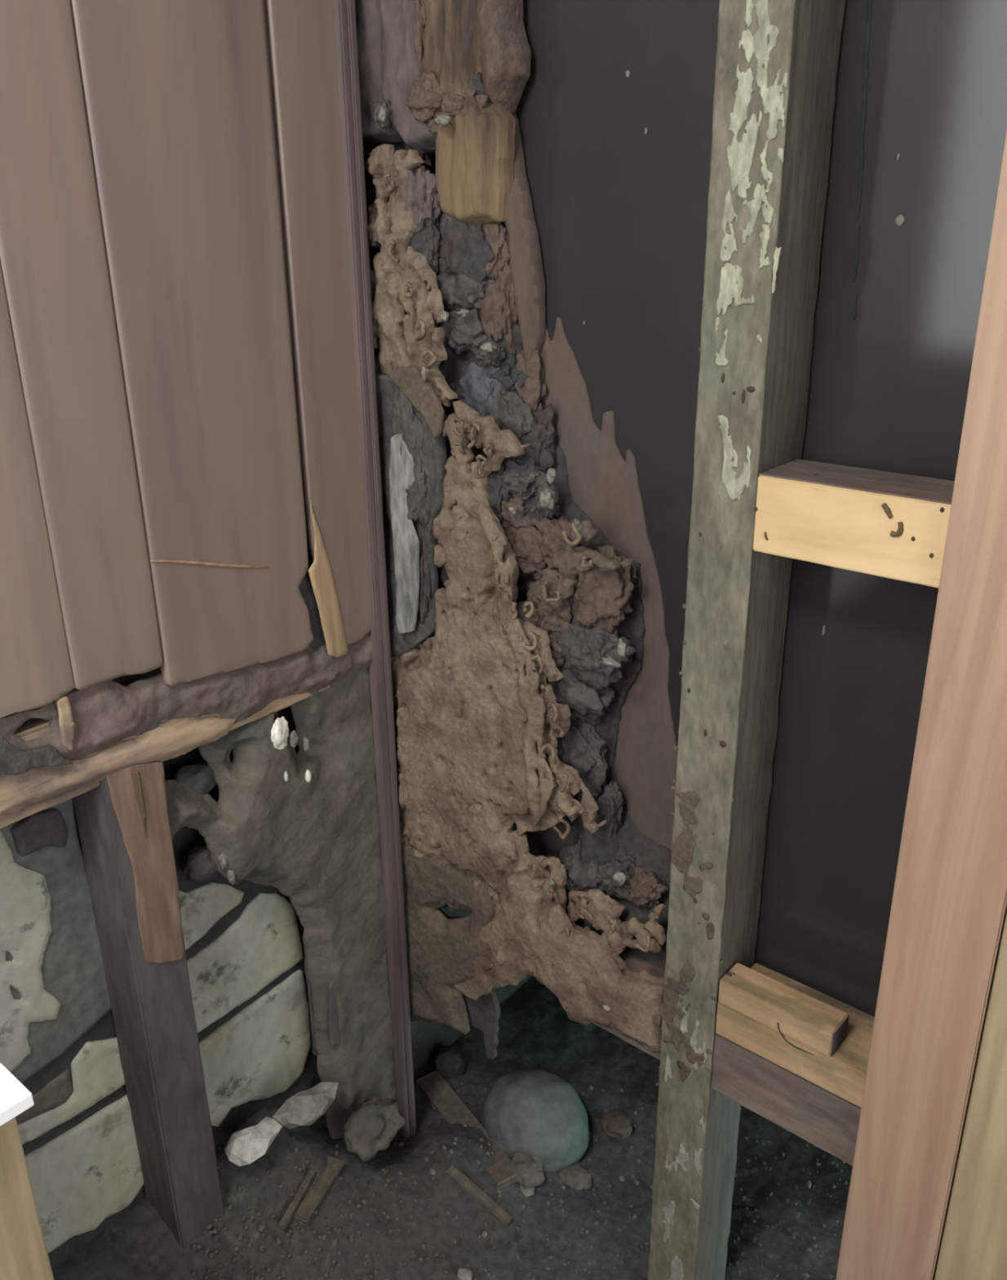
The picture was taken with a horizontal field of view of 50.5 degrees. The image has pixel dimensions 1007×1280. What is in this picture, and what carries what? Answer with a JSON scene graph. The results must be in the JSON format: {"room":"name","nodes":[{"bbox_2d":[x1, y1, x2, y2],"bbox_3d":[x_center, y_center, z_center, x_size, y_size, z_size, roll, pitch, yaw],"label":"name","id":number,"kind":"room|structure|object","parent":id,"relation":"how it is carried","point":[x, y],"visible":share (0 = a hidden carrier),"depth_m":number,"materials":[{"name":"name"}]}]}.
{"room":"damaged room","nodes":[
{"label":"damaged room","id":0,"kind":"room"},
{"bbox_2d":[21,241,532,1270],"bbox_3d":[-0.402,-0.228,1.319,0.020,2.550,3.050,17,28,37],"label":"wall","id":1,"kind":"structure","parent":0,"point":[427,1037],"depth_m":1.53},
{"bbox_2d":[0,831,60,1072],"bbox_3d":[-0.604,0.357,1.256,0.007,0.389,0.161,17,28,37],"label":"plaster patch","id":2,"kind":"object","parent":1,"relation":"attached to","point":[25,897],"visible":0.98,"depth_m":1.29,"materials":[{"name":"beige paint"}]},
{"bbox_2d":[15,1069,73,1124],"bbox_3d":[-0.610,0.599,1.355,0.006,0.048,0.134,17,28,37],"label":"board","id":3,"kind":"object","parent":1,"relation":"attached to","point":[55,1093],"visible":0.77,"depth_m":1.38,"materials":[{"name":"brown stone"}]},
{"bbox_2d":[0,798,111,1082],"bbox_3d":[-0.589,0.370,1.290,0.008,0.393,0.228,17,28,37],"label":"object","id":4,"kind":"structure","parent":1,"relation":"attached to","point":[73,971],"depth_m":1.34,"materials":[{"name":"grey stone"}]},
{"bbox_2d":[9,808,67,856],"bbox_3d":[-0.551,0.232,1.272,0.013,0.059,0.064,17,28,37],"label":"stone","id":5,"kind":"object","parent":4,"relation":"attached to","point":[33,833],"visible":0.99,"depth_m":1.26,"materials":[{"name":"grey stone"}]},
{"bbox_2d":[17,1037,124,1144],"bbox_3d":[-0.593,0.598,1.373,0.008,0.099,0.236,17,28,37],"label":"board","id":6,"kind":"object","parent":1,"relation":"attached to","point":[96,1070],"visible":0.84,"depth_m":1.41,"materials":[{"name":"beige stone"}]},
{"bbox_2d":[24,1094,143,1253],"bbox_3d":[-0.601,0.742,1.417,0.010,0.202,0.271,17,28,37],"label":"stone block","id":7,"kind":"object","parent":1,"relation":"attached to","point":[91,1171],"visible":0.73,"depth_m":1.45,"materials":[{"name":"beige stone"}]},
{"bbox_2d":[0,634,373,828],"bbox_3d":[-0.722,0.205,0.979,0.099,0.139,1.607,17,28,37],"label":"beam","id":8,"kind":"structure","parent":1,"relation":"attached to","point":[60,751],"depth_m":1.24,"materials":[{"name":"brown wood"}]},
{"bbox_2d":[0,262,75,717],"bbox_3d":[-0.589,-0.553,0.785,0.012,1.426,0.343,17,28,37],"label":"panel board","id":9,"kind":"object","parent":8,"relation":"on","point":[36,671],"visible":1,"depth_m":1.09,"materials":[{"name":"wood"}]},
{"bbox_2d":[0,0,163,690],"bbox_3d":[-0.443,-0.617,0.945,0.012,1.428,0.110,17,28,37],"label":"panel board","id":10,"kind":"object","parent":8,"relation":"on","point":[54,264],"visible":1,"depth_m":1.07,"materials":[{"name":"brown wood"}]},
{"bbox_2d":[70,0,313,686],"bbox_3d":[-0.332,-0.645,1.072,0.015,1.475,0.231,17,28,37],"label":"panel board","id":11,"kind":"object","parent":8,"relation":"attached to","point":[177,94],"visible":1,"depth_m":1.18,"materials":[{"name":"brown wood"}]},
{"bbox_2d":[298,570,325,653],"bbox_3d":[-0.256,-0.040,1.424,0.008,0.130,0.049,17,28,37],"label":"panel offcut","id":12,"kind":"object","parent":8,"relation":"on","point":[306,588],"visible":0.62,"depth_m":1.42,"materials":[{"name":"brown wood"}]},
{"bbox_2d":[264,0,371,657],"bbox_3d":[-0.223,-0.681,1.196,0.015,1.502,0.122,17,28,37],"label":"panel board","id":13,"kind":"object","parent":8,"relation":"attached to","point":[301,36],"visible":0.99,"depth_m":1.30,"materials":[{"name":"brown wood"}]},
{"bbox_2d":[178,881,244,950],"bbox_3d":[-0.422,0.371,1.502,0.008,0.117,0.137,17,28,37],"label":"stone","id":14,"kind":"object","parent":1,"relation":"attached to","point":[202,907],"visible":0.6,"depth_m":1.50,"materials":[{"name":"grey stone"}]},
{"bbox_2d":[186,892,303,1032],"bbox_3d":[-0.392,0.469,1.578,0.009,0.167,0.232,17,28,37],"label":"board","id":15,"kind":"object","parent":1,"relation":"attached to","point":[264,943],"visible":0.85,"depth_m":1.58,"materials":[{"name":"beige stone"}]},
{"bbox_2d":[199,969,311,1126],"bbox_3d":[-0.389,0.648,1.651,0.010,0.205,0.229,17,28,37],"label":"stone block","id":16,"kind":"object","parent":1,"relation":"attached to","point":[259,1053],"visible":0.87,"depth_m":1.65,"materials":[{"name":"beige stone"}]},
{"bbox_2d":[302,934,318,1056],"bbox_3d":[-0.307,0.578,1.724,0.012,0.246,0.017,17,28,37],"label":"lath","id":17,"kind":"object","parent":1,"relation":"attached to","point":[309,995],"visible":0.24,"depth_m":1.72,"materials":[{"name":"brown wood"}]},
{"bbox_2d":[52,976,853,1279],"bbox_3d":[0.558,1.094,1.056,2.420,0.191,3.050,17,28,37],"label":"floor","id":18,"kind":"structure","parent":0,"point":[535,1031],"depth_m":1.70,"materials":[{"name":"brown soil"}]},
{"bbox_2d":[0,1116,53,1279],"bbox_3d":[-0.487,0.782,1.078,0.088,0.816,0.090,17,28,37],"label":"post","id":19,"kind":"object","parent":18,"relation":"on","point":[24,1255],"visible":0.94,"depth_m":0.97,"materials":[{"name":"beige wood"}]},
{"bbox_2d":[0,1062,34,1125],"bbox_3d":[-0.671,0.438,0.828,0.272,0.014,0.500,17,28,37],"label":"board","id":20,"kind":"object","parent":19,"relation":"on","point":[15,1098],"visible":1,"depth_m":0.92,"materials":[{"name":"paint"}]},
{"bbox_2d":[72,760,223,1249],"bbox_3d":[-0.464,0.538,1.441,0.090,0.879,0.078,17,28,37],"label":"stud","id":21,"kind":"object","parent":18,"relation":"on","point":[123,824],"visible":0.94,"depth_m":1.37,"materials":[{"name":"brown wood"}]},
{"bbox_2d":[224,1116,282,1166],"bbox_3d":[-0.373,0.757,1.607,0.060,0.058,0.094,10,24,24],"label":"chunk","id":22,"kind":"object","parent":18,"relation":"on","point":[245,1146],"visible":0.99,"depth_m":1.58,"materials":[{"name":"white stone"}]},
{"bbox_2d":[164,667,395,1138],"bbox_3d":[-0.291,0.487,1.597,0.038,0.983,0.396,17,28,37],"label":"sheet","id":23,"kind":"object","parent":18,"relation":"on","point":[317,842],"visible":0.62,"depth_m":1.55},
{"bbox_2d":[173,761,216,795],"bbox_3d":[-0.400,0.181,1.389,0.037,0.050,0.071,17,28,37],"label":"lump","id":24,"kind":"object","parent":23,"relation":"attached to","point":[198,776],"visible":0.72,"depth_m":1.38,"materials":[{"name":"grey stone"}]},
{"bbox_2d":[182,844,219,883],"bbox_3d":[-0.402,0.302,1.439,0.040,0.053,0.066,17,28,37],"label":"lump","id":25,"kind":"object","parent":23,"relation":"attached to","point":[198,866],"visible":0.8,"depth_m":1.42,"materials":[{"name":"grey stone"}]},
{"bbox_2d":[217,853,227,870],"bbox_3d":[-0.374,0.294,1.424,0.014,0.026,0.011,17,28,37],"label":"flake","id":26,"kind":"object","parent":23,"relation":"on","point":[222,859],"visible":1,"depth_m":1.42,"materials":[{"name":"grey"}]},
{"bbox_2d":[226,870,235,884],"bbox_3d":[-0.367,0.319,1.442,0.012,0.028,0.012,17,28,37],"label":"flake","id":27,"kind":"object","parent":23,"relation":"attached to","point":[230,874],"visible":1,"depth_m":1.44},
{"bbox_2d":[271,716,288,749],"bbox_3d":[-0.299,0.128,1.426,0.014,0.054,0.031,17,28,37],"label":"scrap","id":28,"kind":"object","parent":23,"relation":"on","point":[280,730],"visible":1,"depth_m":1.42,"materials":[{"name":"white"}]},
{"bbox_2d":[284,770,288,782],"bbox_3d":[-0.297,0.185,1.452,0.008,0.018,0.008,-4,22,-8],"label":"scrap","id":29,"kind":"object","parent":23,"relation":"on","point":[286,774],"visible":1,"depth_m":1.45,"materials":[{"name":"plastic"}]},
{"bbox_2d":[288,729,298,747],"bbox_3d":[-0.283,0.134,1.446,0.008,0.025,0.014,17,28,37],"label":"scrap","id":30,"kind":"object","parent":23,"relation":"on","point":[294,738],"visible":1,"depth_m":1.44,"materials":[{"name":"grey"}]},
{"bbox_2d":[302,736,309,751],"bbox_3d":[-0.272,0.143,1.469,0.010,0.022,0.008,17,28,37],"label":"scrap","id":31,"kind":"object","parent":23,"relation":"attached to","point":[305,740],"visible":1,"depth_m":1.47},
{"bbox_2d":[305,769,311,782],"bbox_3d":[-0.272,0.189,1.485,0.008,0.020,0.009,17,28,37],"label":"scrap","id":32,"kind":"object","parent":23,"relation":"on","point":[308,774],"visible":1,"depth_m":1.48,"materials":[{"name":"white"}]},
{"bbox_2d":[278,1168,315,1229],"bbox_3d":[-0.311,0.842,1.612,0.010,0.019,0.096,7,23,18],"label":"lath","id":33,"kind":"object","parent":18,"relation":"on","point":[311,1173],"visible":1,"depth_m":1.61,"materials":[{"name":"brown wood"}]},
{"bbox_2d":[272,1082,337,1128],"bbox_3d":[-0.295,0.710,1.639,0.059,0.059,0.114,17,28,37],"label":"chunk","id":34,"kind":"object","parent":18,"relation":"on","point":[305,1107],"visible":1,"depth_m":1.61,"materials":[{"name":"white stone"}]},
{"bbox_2d":[293,1155,344,1222],"bbox_3d":[-0.286,0.843,1.644,0.032,0.011,0.111,8,23,20],"label":"lath","id":35,"kind":"object","parent":18,"relation":"on","point":[304,1212],"visible":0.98,"depth_m":1.64,"materials":[{"name":"brown wood"}]},
{"bbox_2d":[342,1094,405,1162],"bbox_3d":[-0.212,0.779,1.713,0.078,0.085,0.107,17,28,37],"label":"clod","id":36,"kind":"object","parent":18,"relation":"on","point":[370,1129],"visible":1,"depth_m":1.69,"materials":[{"name":"brown soil"}]},
{"bbox_2d":[333,0,416,1137],"bbox_3d":[-0.177,-0.269,1.402,0.029,2.420,0.027,17,28,37],"label":"strip","id":37,"kind":"object","parent":18,"relation":"on","point":[380,667],"visible":0.99,"depth_m":1.46,"materials":[{"name":"brown wood"}]},
{"bbox_2d":[429,1168,436,1175],"bbox_3d":[-0.115,0.867,1.743,0.013,0.008,0.010,17,28,37],"label":"chip","id":38,"kind":"object","parent":18,"relation":"on","point":[433,1171],"visible":1,"depth_m":1.74,"materials":[{"name":"beige stone"}]},
{"bbox_2d":[434,1044,466,1078],"bbox_3d":[-0.101,0.795,2.012,0.060,0.065,0.059,-5,22,-10],"label":"clod","id":39,"kind":"object","parent":18,"relation":"on","point":[449,1060],"visible":0.98,"depth_m":1.99,"materials":[{"name":"grey stone"}]},
{"bbox_2d":[457,1266,473,1279],"bbox_3d":[-0.058,0.963,1.621,0.026,0.013,0.022,4,22,13],"label":"chip","id":40,"kind":"object","parent":18,"relation":"on","point":[464,1273],"visible":1,"depth_m":1.62,"materials":[{"name":"grey stone"}]},
{"bbox_2d":[415,1070,518,1190],"bbox_3d":[-0.066,0.848,1.863,0.045,0.038,0.293,-14,25,-29],"label":"lath","id":41,"kind":"object","parent":18,"relation":"on","point":[433,1086],"visible":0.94,"depth_m":1.89,"materials":[{"name":"brown wood"}]},
{"bbox_2d":[446,1164,512,1226],"bbox_3d":[-0.039,0.889,1.714,0.121,0.049,0.012,14,26,32],"label":"lath","id":42,"kind":"object","parent":18,"relation":"on","point":[452,1170],"visible":1,"depth_m":1.71,"materials":[{"name":"brown wood"}]},
{"bbox_2d":[481,1231,488,1237],"bbox_3d":[-0.029,0.933,1.679,0.010,0.009,0.011,17,28,37],"label":"chip","id":43,"kind":"object","parent":18,"relation":"on","point":[484,1233],"visible":1,"depth_m":1.68,"materials":[{"name":"grey stone"}]},
{"bbox_2d":[191,1081,848,1279],"bbox_3d":[0.056,0.826,1.743,1.056,0.188,0.467,-2,22,-3],"label":"crumbs","id":44,"kind":"object","parent":18,"relation":"on","point":[261,1228],"visible":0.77,"depth_m":1.66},
{"bbox_2d":[520,1185,534,1196],"bbox_3d":[0.037,0.900,1.752,0.034,0.012,0.022,17,28,37],"label":"chip","id":45,"kind":"object","parent":18,"relation":"on","point":[527,1192],"visible":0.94,"depth_m":1.74,"materials":[{"name":"grey stone"}]},
{"bbox_2d":[511,1151,545,1188],"bbox_3d":[0.041,0.880,1.774,0.068,0.053,0.064,17,28,37],"label":"clod","id":46,"kind":"object","parent":18,"relation":"on","point":[531,1175],"visible":0.88,"depth_m":1.75,"materials":[{"name":"brown soil"}]},
{"bbox_2d":[483,1068,589,1172],"bbox_3d":[0.058,0.834,1.858,0.196,0.153,0.173,17,28,37],"label":"round stone","id":47,"kind":"object","parent":18,"relation":"on","point":[535,1113],"visible":0.88,"depth_m":1.80,"materials":[{"name":"grey stone"}]},
{"bbox_2d":[559,1162,592,1191],"bbox_3d":[0.121,0.898,1.788,0.067,0.027,0.045,17,28,37],"label":"clod","id":48,"kind":"object","parent":18,"relation":"on","point":[575,1175],"visible":0.96,"depth_m":1.78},
{"bbox_2d":[600,1109,633,1139],"bbox_3d":[0.199,0.849,1.874,0.061,0.037,0.052,17,28,37],"label":"clod","id":49,"kind":"object","parent":18,"relation":"on","point":[615,1123],"visible":1,"depth_m":1.86,"materials":[{"name":"brown soil"}]},
{"bbox_2d":[618,1175,624,1181],"bbox_3d":[0.197,0.900,1.785,0.012,0.006,0.009,17,28,37],"label":"chip","id":50,"kind":"object","parent":18,"relation":"on","point":[620,1177],"visible":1,"depth_m":1.78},
{"bbox_2d":[648,0,846,1279],"bbox_3d":[0.259,-0.142,1.140,0.086,2.472,0.110,17,28,37],"label":"stud","id":51,"kind":"object","parent":18,"relation":"on","point":[777,60],"visible":0.97,"depth_m":1.12,"materials":[{"name":"paint"}]},
{"bbox_2d":[582,948,861,1165],"bbox_3d":[0.847,0.690,0.937,1.927,0.096,0.115,17,28,37],"label":"wood crosspiece","id":52,"kind":"object","parent":51,"relation":"attached to","point":[826,1120],"visible":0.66,"depth_m":1.30,"materials":[{"name":"brown wood"}]},
{"bbox_2d":[715,963,875,1107],"bbox_3d":[0.367,0.474,1.296,0.192,0.050,0.100,17,28,37],"label":"wood blocking","id":53,"kind":"object","parent":52,"relation":"on","point":[843,1073],"visible":0.56,"depth_m":1.26,"materials":[{"name":"brown wood"}]},
{"bbox_2d":[724,972,735,976],"bbox_3d":[0.279,0.435,1.316,0.041,0.062,0.025,17,28,37],"label":"clod","id":54,"kind":"object","parent":53,"relation":"on","point":[729,974],"visible":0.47,"depth_m":1.30,"materials":[{"name":"grey soil"}]},
{"bbox_2d":[718,963,849,1056],"bbox_3d":[0.332,0.443,1.276,0.146,0.044,0.046,17,28,37],"label":"block","id":55,"kind":"object","parent":53,"relation":"on","point":[823,1027],"visible":1,"depth_m":1.26,"materials":[{"name":"beige wood"}]},
{"bbox_2d":[753,458,955,587],"bbox_3d":[0.354,-0.119,1.051,0.193,0.081,0.092,17,28,37],"label":"pine noggin","id":56,"kind":"object","parent":51,"relation":"attached to","point":[891,525],"visible":0.94,"depth_m":1.02,"materials":[{"name":"wood"}]},
{"bbox_2d":[807,1180,811,1188],"bbox_3d":[0.505,0.901,1.766,0.006,0.019,0.006,-12,25,-26],"label":"drip","id":57,"kind":"object","parent":18,"relation":"on","point":[809,1184],"visible":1,"depth_m":1.76,"materials":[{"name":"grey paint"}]},
{"bbox_2d":[835,132,1006,1279],"bbox_3d":[0.466,-0.073,0.962,0.105,2.470,0.102,17,28,37],"label":"stud","id":58,"kind":"object","parent":18,"relation":"on","point":[948,913],"visible":0.85,"depth_m":1.05,"materials":[{"name":"brown wood"}]},
{"bbox_2d":[515,0,1006,1017],"bbox_3d":[0.766,-0.269,0.710,2.520,2.045,0.012,17,28,37],"label":"wall","id":59,"kind":"structure","parent":0,"point":[620,211],"depth_m":1.16,"materials":[{"name":"black"}]},
{"bbox_2d":[363,0,677,1059],"bbox_3d":[-0.006,-0.034,1.425,0.626,1.556,0.124,17,28,37],"label":"nest","id":60,"kind":"object","parent":59,"relation":"attached to","point":[535,740],"visible":0.93,"depth_m":1.38,"materials":[{"name":"brown soil"}]},
{"bbox_2d":[355,0,545,362],"bbox_3d":[-0.083,-0.585,1.278,0.276,0.518,0.081,15,27,34],"label":"post","id":61,"kind":"object","parent":60,"relation":"on","point":[481,175],"visible":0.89,"depth_m":1.23,"materials":[{"name":"brown wood"}]},
{"bbox_2d":[626,70,630,77],"bbox_3d":[0.133,-0.605,1.141,0.006,0.007,0.002,17,28,37],"label":"drip","id":62,"kind":"object","parent":59,"relation":"attached to","point":[628,73],"visible":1,"depth_m":1.14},
{"bbox_2d":[644,127,648,134],"bbox_3d":[0.153,-0.546,1.147,0.004,0.008,0.003,17,28,37],"label":"drip","id":63,"kind":"object","parent":59,"relation":"attached to","point":[646,128],"visible":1,"depth_m":1.15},
{"bbox_2d":[822,625,826,635],"bbox_3d":[0.355,-0.011,1.183,0.003,0.012,0.003,17,28,37],"label":"drip","id":64,"kind":"object","parent":59,"relation":"attached to","point":[824,627],"visible":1,"depth_m":1.18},
{"bbox_2d":[853,0,872,319],"bbox_3d":[0.339,-0.477,1.006,0.025,0.338,0.001,17,28,37],"label":"sheet seam","id":65,"kind":"object","parent":59,"relation":"attached to","point":[869,2],"visible":1,"depth_m":1.00,"materials":[{"name":"black"}]},
{"bbox_2d":[897,153,901,160],"bbox_3d":[0.367,-0.448,0.992,0.003,0.006,0.003,17,28,37],"label":"drip","id":66,"kind":"object","parent":59,"relation":"attached to","point":[899,156],"visible":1,"depth_m":0.99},
{"bbox_2d":[895,214,905,226],"bbox_3d":[0.374,-0.395,1.007,0.009,0.010,0.005,17,28,37],"label":"drip","id":67,"kind":"object","parent":59,"relation":"attached to","point":[900,220],"visible":1,"depth_m":1.01,"materials":[{"name":"grey paint"}]},
{"bbox_2d":[934,915,1006,1279],"bbox_3d":[0.553,-0.046,0.893,0.119,2.470,0.104,17,28,37],"label":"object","id":68,"kind":"structure","parent":59,"relation":"attached to","point":[974,1246],"depth_m":1.11,"materials":[{"name":"beige wood"}]}
]}

